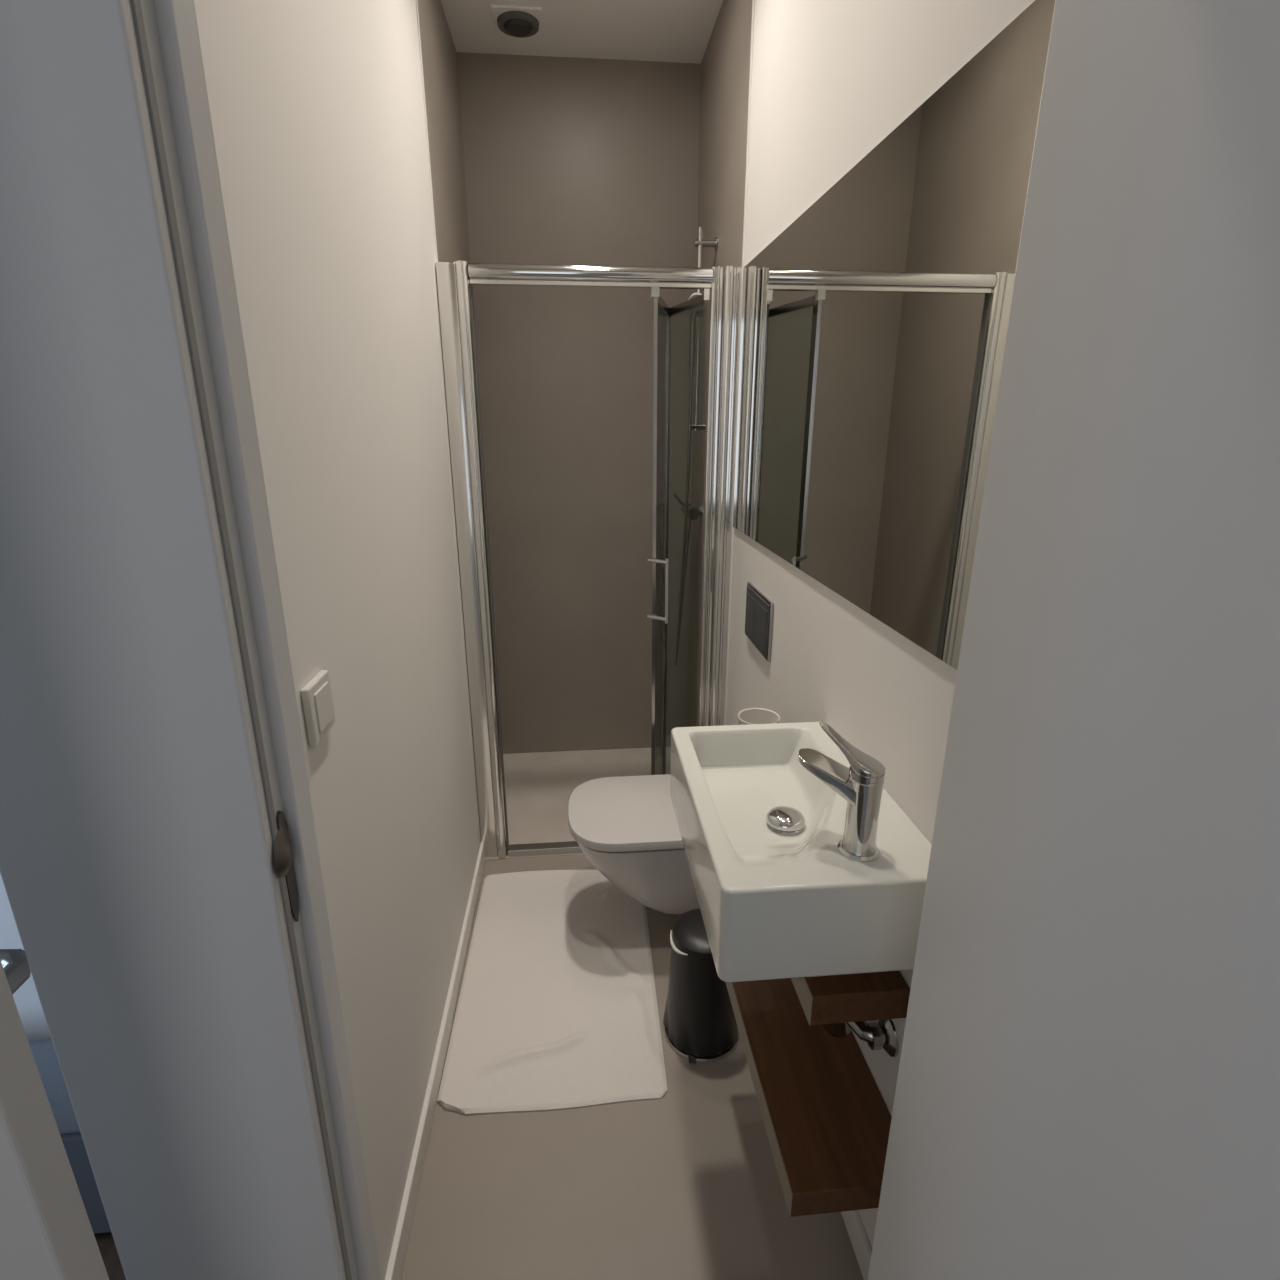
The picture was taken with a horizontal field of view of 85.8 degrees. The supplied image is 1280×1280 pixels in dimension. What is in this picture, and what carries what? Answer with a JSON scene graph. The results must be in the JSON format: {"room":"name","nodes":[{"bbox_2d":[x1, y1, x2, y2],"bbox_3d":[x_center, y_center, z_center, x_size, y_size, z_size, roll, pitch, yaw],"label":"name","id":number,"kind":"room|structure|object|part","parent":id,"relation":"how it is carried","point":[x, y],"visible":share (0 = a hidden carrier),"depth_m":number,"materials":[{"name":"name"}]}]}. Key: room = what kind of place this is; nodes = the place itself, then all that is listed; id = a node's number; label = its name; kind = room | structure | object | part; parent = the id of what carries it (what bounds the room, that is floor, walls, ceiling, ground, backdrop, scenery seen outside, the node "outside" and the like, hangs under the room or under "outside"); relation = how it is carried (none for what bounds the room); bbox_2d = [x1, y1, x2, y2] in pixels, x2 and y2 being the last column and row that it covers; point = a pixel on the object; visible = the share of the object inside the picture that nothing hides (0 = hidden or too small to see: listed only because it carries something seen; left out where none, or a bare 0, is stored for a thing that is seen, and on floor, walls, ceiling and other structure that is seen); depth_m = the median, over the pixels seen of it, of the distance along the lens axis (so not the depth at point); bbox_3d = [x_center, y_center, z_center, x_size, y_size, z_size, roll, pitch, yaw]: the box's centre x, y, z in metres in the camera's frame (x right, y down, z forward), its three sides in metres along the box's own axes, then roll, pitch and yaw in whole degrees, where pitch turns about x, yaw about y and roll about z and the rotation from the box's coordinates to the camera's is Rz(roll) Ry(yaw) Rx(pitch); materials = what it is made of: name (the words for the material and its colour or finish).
{"room":"bathroom","nodes":[
{"label":"bathroom","id":0,"kind":"room"},
{"bbox_2d":[194,0,480,1279],"bbox_3d":[-0.620,-0.591,1.817,0.100,3.200,2.620,-2,17,-5],"label":"wall","id":1,"kind":"structure","parent":0,"point":[316,106],"depth_m":1.29,"materials":[{"name":"paint"}]},
{"bbox_2d":[0,949,108,1279],"bbox_3d":[-0.885,0.390,0.515,0.868,2.092,0.110,-2,17,-5],"label":"door","id":2,"kind":"structure","parent":1,"relation":"in","point":[46,1232],"depth_m":0.52,"materials":[{"name":"white paint"}]},
{"bbox_3d":[-0.543,0.269,0.530,0.118,0.021,0.073,-2,17,-5],"label":"handle","id":3,"kind":"part","parent":2,"relation":"part of","materials":[{"name":"silver metal"}]},
{"bbox_2d":[300,670,335,746],"bbox_3d":[-0.472,0.099,1.014,0.014,0.088,0.085,-2,17,-5],"label":"light switch","id":4,"kind":"object","parent":1,"relation":"attached to","point":[316,696],"visible":1,"depth_m":0.99,"materials":[{"name":"white plastic"}]},
{"bbox_2d":[416,0,437,261],"bbox_3d":[-0.609,-0.704,2.178,0.015,3.200,0.015,-2,17,-5],"label":"trim","id":5,"kind":"structure","parent":1,"relation":"attached to","point":[416,0],"depth_m":1.94,"materials":[{"name":"white paint"}]},
{"bbox_2d":[385,842,484,1279],"bbox_3d":[-0.519,1.043,1.828,0.013,0.075,1.644,-2,17,-5],"label":"baseboard","id":6,"kind":"structure","parent":1,"relation":"attached to","point":[403,1227],"depth_m":1.63,"materials":[{"name":"white"}]},
{"bbox_2d":[0,0,1279,1279],"bbox_3d":[-0.049,0.386,0.389,1.023,2.190,0.798,-2,17,-5],"label":"door frame","id":7,"kind":"structure","parent":1,"relation":"in","point":[1088,1085],"depth_m":0.55,"materials":[{"name":"white paint"}]},
{"bbox_3d":[-0.460,0.300,0.662,0.258,2.190,0.016,-2,17,-5],"label":"architrave","id":8,"kind":"part","parent":7,"relation":"part of","materials":[{"name":"white paint"}]},
{"bbox_3d":[-0.353,0.313,0.722,0.057,2.130,0.066,-2,17,-5],"label":"frame","id":9,"kind":"part","parent":7,"relation":"part of","materials":[{"name":"white paint"}]},
{"bbox_3d":[-0.345,0.224,0.675,0.004,0.127,0.018,-2,17,-5],"label":"strike plate","id":10,"kind":"part","parent":7,"relation":"part of","materials":[{"name":"grey metal"}]},
{"bbox_2d":[94,855,863,1279],"bbox_3d":[-1.069,1.264,1.382,3.247,0.080,4.470,-2,17,-5],"label":"floor","id":11,"kind":"structure","parent":0,"point":[684,1184],"depth_m":1.48,"materials":[{"name":"tile"}]},
{"bbox_2d":[0,874,110,1233],"bbox_3d":[-1.641,0.469,2.113,1.720,1.000,1.960,-2,17,-5],"label":"bed","id":12,"kind":"object","parent":11,"relation":"on","point":[26,998],"visible":0.02,"depth_m":1.28,"materials":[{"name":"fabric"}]},
{"bbox_2d":[0,874,51,1040],"bbox_3d":[-1.627,0.456,1.953,1.720,0.080,1.660,-2,17,-5],"label":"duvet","id":13,"kind":"object","parent":12,"relation":"on","point":[26,998],"depth_m":1.24,"materials":[{"name":"white fabric"}]},
{"bbox_3d":[-1.632,0.563,2.096,1.690,0.250,1.850,-2,17,-5],"label":"mattress","id":14,"kind":"part","parent":12,"relation":"part of","materials":[{"name":"blue fabric"}]},
{"bbox_2d":[437,870,666,1115],"bbox_3d":[-0.249,0.984,2.104,0.594,0.022,0.951,-2,17,-5],"label":"bath mat","id":15,"kind":"object","parent":11,"relation":"on","point":[557,1007],"visible":0.97,"depth_m":1.96,"materials":[{"name":"white fabric"}]},
{"bbox_2d":[485,747,670,859],"bbox_3d":[-0.186,0.704,3.075,0.923,0.036,0.881,-2,17,-5],"label":"shower tray","id":16,"kind":"object","parent":11,"relation":"on","point":[539,786],"visible":0.24,"depth_m":3.19,"materials":[{"name":"ceramic"}]},
{"bbox_2d":[435,261,741,858],"bbox_3d":[-0.159,-0.199,2.503,0.914,2.029,0.388,-2,17,-5],"label":"shower enclosure","id":17,"kind":"object","parent":16,"relation":"on","point":[721,286],"visible":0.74,"depth_m":2.25,"materials":[{"name":"silver metal"}]},
{"bbox_3d":[-0.553,-0.146,2.334,0.095,2.029,0.056,-2,17,-5],"label":"post","id":18,"kind":"part","parent":17,"relation":"part of","materials":[{"name":"silver metal"}]},
{"bbox_3d":[-0.144,0.798,2.670,0.727,0.028,0.044,-2,17,-5],"label":"threshold rail","id":19,"kind":"part","parent":17,"relation":"part of","materials":[{"name":"silver metal"}]},
{"bbox_3d":[-0.143,-1.101,2.071,0.727,0.044,0.050,-2,17,-5],"label":"header rail","id":20,"kind":"part","parent":17,"relation":"part of","materials":[{"name":"silver metal"}]},
{"bbox_3d":[0.063,-0.172,2.362,0.081,0.225,0.016,12,21,34],"label":"handle","id":21,"kind":"part","parent":17,"relation":"part of","materials":[{"name":"silver metal"}]},
{"bbox_3d":[0.073,-0.196,2.550,0.006,1.917,0.316,3,18,9],"label":"glass panel","id":22,"kind":"part","parent":17,"relation":"part of","materials":[{"name":"clear glass"}]},
{"bbox_3d":[0.073,-1.101,2.265,0.013,0.026,0.322,3,18,9],"label":"rail","id":23,"kind":"part","parent":17,"relation":"part of","materials":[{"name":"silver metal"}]},
{"bbox_3d":[0.153,-1.106,2.279,0.013,0.026,0.315,-6,18,-19],"label":"rail","id":24,"kind":"part","parent":17,"relation":"part of","materials":[{"name":"silver metal"}]},
{"bbox_3d":[0.264,-0.167,2.403,0.092,2.029,0.064,-2,17,-5],"label":"post","id":25,"kind":"part","parent":17,"relation":"part of","materials":[{"name":"silver metal"}]},
{"bbox_2d":[663,909,739,1065],"bbox_3d":[0.169,0.902,1.826,0.210,0.346,0.216,-2,17,-5],"label":"waste bin","id":26,"kind":"object","parent":11,"relation":"on","point":[699,1021],"visible":0.76,"depth_m":1.76,"materials":[{"name":"black plastic"}]},
{"bbox_3d":[0.092,0.781,1.759,0.019,0.018,0.096,-7,19,-22],"label":"bail handle","id":27,"kind":"part","parent":26,"relation":"part of","materials":[{"name":"white plastic"}]},
{"bbox_3d":[0.169,0.748,1.782,0.169,0.026,0.169,-2,17,-5],"label":"lid","id":28,"kind":"part","parent":26,"relation":"part of","materials":[{"name":"black plastic"}]},
{"bbox_2d":[457,52,700,753],"bbox_3d":[-0.231,-0.980,3.059,0.927,3.200,0.100,-2,17,-5],"label":"wall","id":29,"kind":"structure","parent":0,"point":[568,160],"depth_m":2.96,"materials":[{"name":"tile"}]},
{"bbox_2d":[440,0,722,63],"bbox_3d":[-0.182,-2.248,2.240,1.137,0.290,0.910,-2,17,-5],"label":"ceiling","id":30,"kind":"structure","parent":0,"point":[679,31],"depth_m":2.42,"materials":[{"name":"white paint"}]},
{"bbox_2d":[490,4,543,37],"bbox_3d":[-0.420,-2.123,2.377,0.170,0.032,0.170,-2,17,-5],"label":"ceiling vent","id":31,"kind":"object","parent":30,"relation":"in","point":[514,21],"visible":1,"depth_m":2.34,"materials":[{"name":"white paint"}]},
{"bbox_2d":[686,0,1034,1247],"bbox_3d":[0.403,-0.619,1.908,0.120,3.200,2.620,-2,17,-5],"label":"wall","id":32,"kind":"structure","parent":0,"point":[832,79],"depth_m":1.47,"materials":[{"name":"paint"}]},
{"bbox_2d":[568,774,699,914],"bbox_3d":[0.062,0.683,2.215,0.573,0.344,0.394,-2,17,-5],"label":"toilet","id":33,"kind":"object","parent":32,"relation":"attached to","point":[627,827],"visible":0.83,"depth_m":2.06,"materials":[{"name":"grey ceramic"}]},
{"bbox_3d":[0.030,0.533,2.165,0.510,0.028,0.394,-2,17,-5],"label":"lid","id":34,"kind":"part","parent":33,"relation":"part of","materials":[{"name":"grey plastic"}]},
{"bbox_3d":[0.068,0.702,2.221,0.561,0.303,0.372,-2,17,-5],"label":"bowl","id":35,"kind":"part","parent":33,"relation":"part of","materials":[{"name":"grey ceramic"}]},
{"bbox_3d":[0.034,0.554,2.172,0.488,0.008,0.362,-2,17,-5],"label":"seat","id":36,"kind":"part","parent":33,"relation":"part of","materials":[{"name":"grey plastic"}]},
{"bbox_2d":[673,494,702,519],"bbox_3d":[0.199,-0.558,2.853,0.131,0.100,0.192,-2,17,-5],"label":"shower mixer","id":37,"kind":"object","parent":32,"relation":"attached to","point":[694,513],"visible":0.85,"depth_m":2.81,"materials":[{"name":"silver metal"}]},
{"bbox_3d":[0.166,-0.571,2.836,0.065,0.067,0.015,-9,20,-27],"label":"lever","id":38,"kind":"part","parent":37,"relation":"part of","materials":[{"name":"silver metal"}]},
{"bbox_3d":[0.215,-0.515,2.794,0.052,0.052,0.052,-2,17,-5],"label":"knob","id":39,"kind":"part","parent":37,"relation":"part of","materials":[{"name":"silver metal"}]},
{"bbox_2d":[691,227,717,430],"bbox_3d":[0.235,-1.130,2.547,0.081,0.697,0.044,-2,17,-5],"label":"riser rail","id":40,"kind":"object","parent":32,"relation":"attached to","point":[700,243],"visible":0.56,"depth_m":2.54,"materials":[{"name":"silver metal"}]},
{"bbox_2d":[674,292,704,665],"bbox_3d":[0.187,-0.564,2.783,0.069,1.481,0.288,-2,17,-5],"label":"shower hose","id":41,"kind":"object","parent":40,"relation":"attached to","point":[692,334],"visible":0.86,"depth_m":2.68,"materials":[{"name":"grey metal"}]},
{"bbox_3d":[0.198,-1.111,2.508,0.045,0.221,0.027,16,23,41],"label":"handle","id":42,"kind":"part","parent":41,"relation":"part of","materials":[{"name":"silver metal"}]},
{"bbox_2d":[724,0,754,724],"bbox_3d":[0.317,-0.715,2.213,0.013,3.200,0.020,-2,17,-5],"label":"trim","id":43,"kind":"structure","parent":32,"relation":"attached to","point":[753,1],"depth_m":2.11,"materials":[{"name":"white paint"}]},
{"bbox_2d":[738,708,779,724],"bbox_3d":[0.307,0.238,1.727,0.128,0.098,0.105,9,19,26],"label":"holder","id":44,"kind":"object","parent":32,"relation":"attached to","point":[750,715],"visible":0.35,"depth_m":1.76,"materials":[{"name":"white plastic"}]},
{"bbox_2d":[745,582,773,661],"bbox_3d":[0.342,-0.059,2.003,0.016,0.167,0.266,-2,17,-5],"label":"flush plate","id":45,"kind":"object","parent":32,"relation":"attached to","point":[759,609],"visible":1,"depth_m":1.96,"materials":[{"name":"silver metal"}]},
{"bbox_2d":[670,722,931,981],"bbox_3d":[0.258,0.341,1.238,0.340,0.171,0.542,-2,17,-5],"label":"basin","id":46,"kind":"object","parent":32,"relation":"attached to","point":[778,898],"visible":0.8,"depth_m":1.02,"materials":[{"name":"white ceramic"}]},
{"bbox_2d":[798,721,885,861],"bbox_3d":[0.297,0.219,1.026,0.136,0.189,0.061,12,21,34],"label":"tap","id":47,"kind":"object","parent":46,"relation":"on","point":[861,784],"visible":1,"depth_m":1.00,"materials":[{"name":"silver metal"}]},
{"bbox_3d":[0.285,0.203,1.033,0.101,0.053,0.047,13,22,36],"label":"spout","id":48,"kind":"part","parent":47,"relation":"part of","materials":[{"name":"silver metal"}]},
{"bbox_3d":[0.312,0.157,1.004,0.048,0.058,0.100,-13,22,-36],"label":"lever","id":49,"kind":"part","parent":47,"relation":"part of","materials":[{"name":"silver metal"}]},
{"bbox_2d":[726,978,891,1216],"bbox_3d":[0.320,0.813,1.387,0.214,0.052,0.588,-2,17,-5],"label":"shelf","id":50,"kind":"object","parent":32,"relation":"attached to","point":[826,1117],"visible":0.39,"depth_m":1.24,"materials":[{"name":"brown wood"}]},
{"bbox_2d":[791,970,909,1025],"bbox_3d":[0.341,0.538,1.339,0.166,0.060,0.440,-2,17,-5],"label":"wooden board","id":51,"kind":"object","parent":32,"relation":"attached to","point":[844,998],"visible":0.39,"depth_m":1.13,"materials":[{"name":"brown wood"}]},
{"bbox_2d":[841,1210,871,1279],"bbox_3d":[0.382,1.019,1.906,0.013,0.075,1.640,-2,17,-5],"label":"baseboard","id":52,"kind":"structure","parent":32,"relation":"attached to","point":[857,1234],"depth_m":1.35,"materials":[{"name":"white"}]},
{"bbox_2d":[822,1019,897,1056],"bbox_3d":[0.402,0.679,1.242,0.062,0.147,0.156,-10,20,-30],"label":"trap","id":53,"kind":"object","parent":32,"relation":"attached to","point":[883,1034],"visible":0.56,"depth_m":1.21,"materials":[{"name":"silver metal"}]},
{"bbox_2d":[733,0,1055,669],"bbox_3d":[0.385,-0.514,1.436,0.006,0.775,1.563,-2,17,-5],"label":"wall mirror","id":54,"kind":"object","parent":32,"relation":"attached to","point":[874,326],"visible":0.71,"depth_m":1.10,"materials":[{"name":"clear mirror"}]}
]}

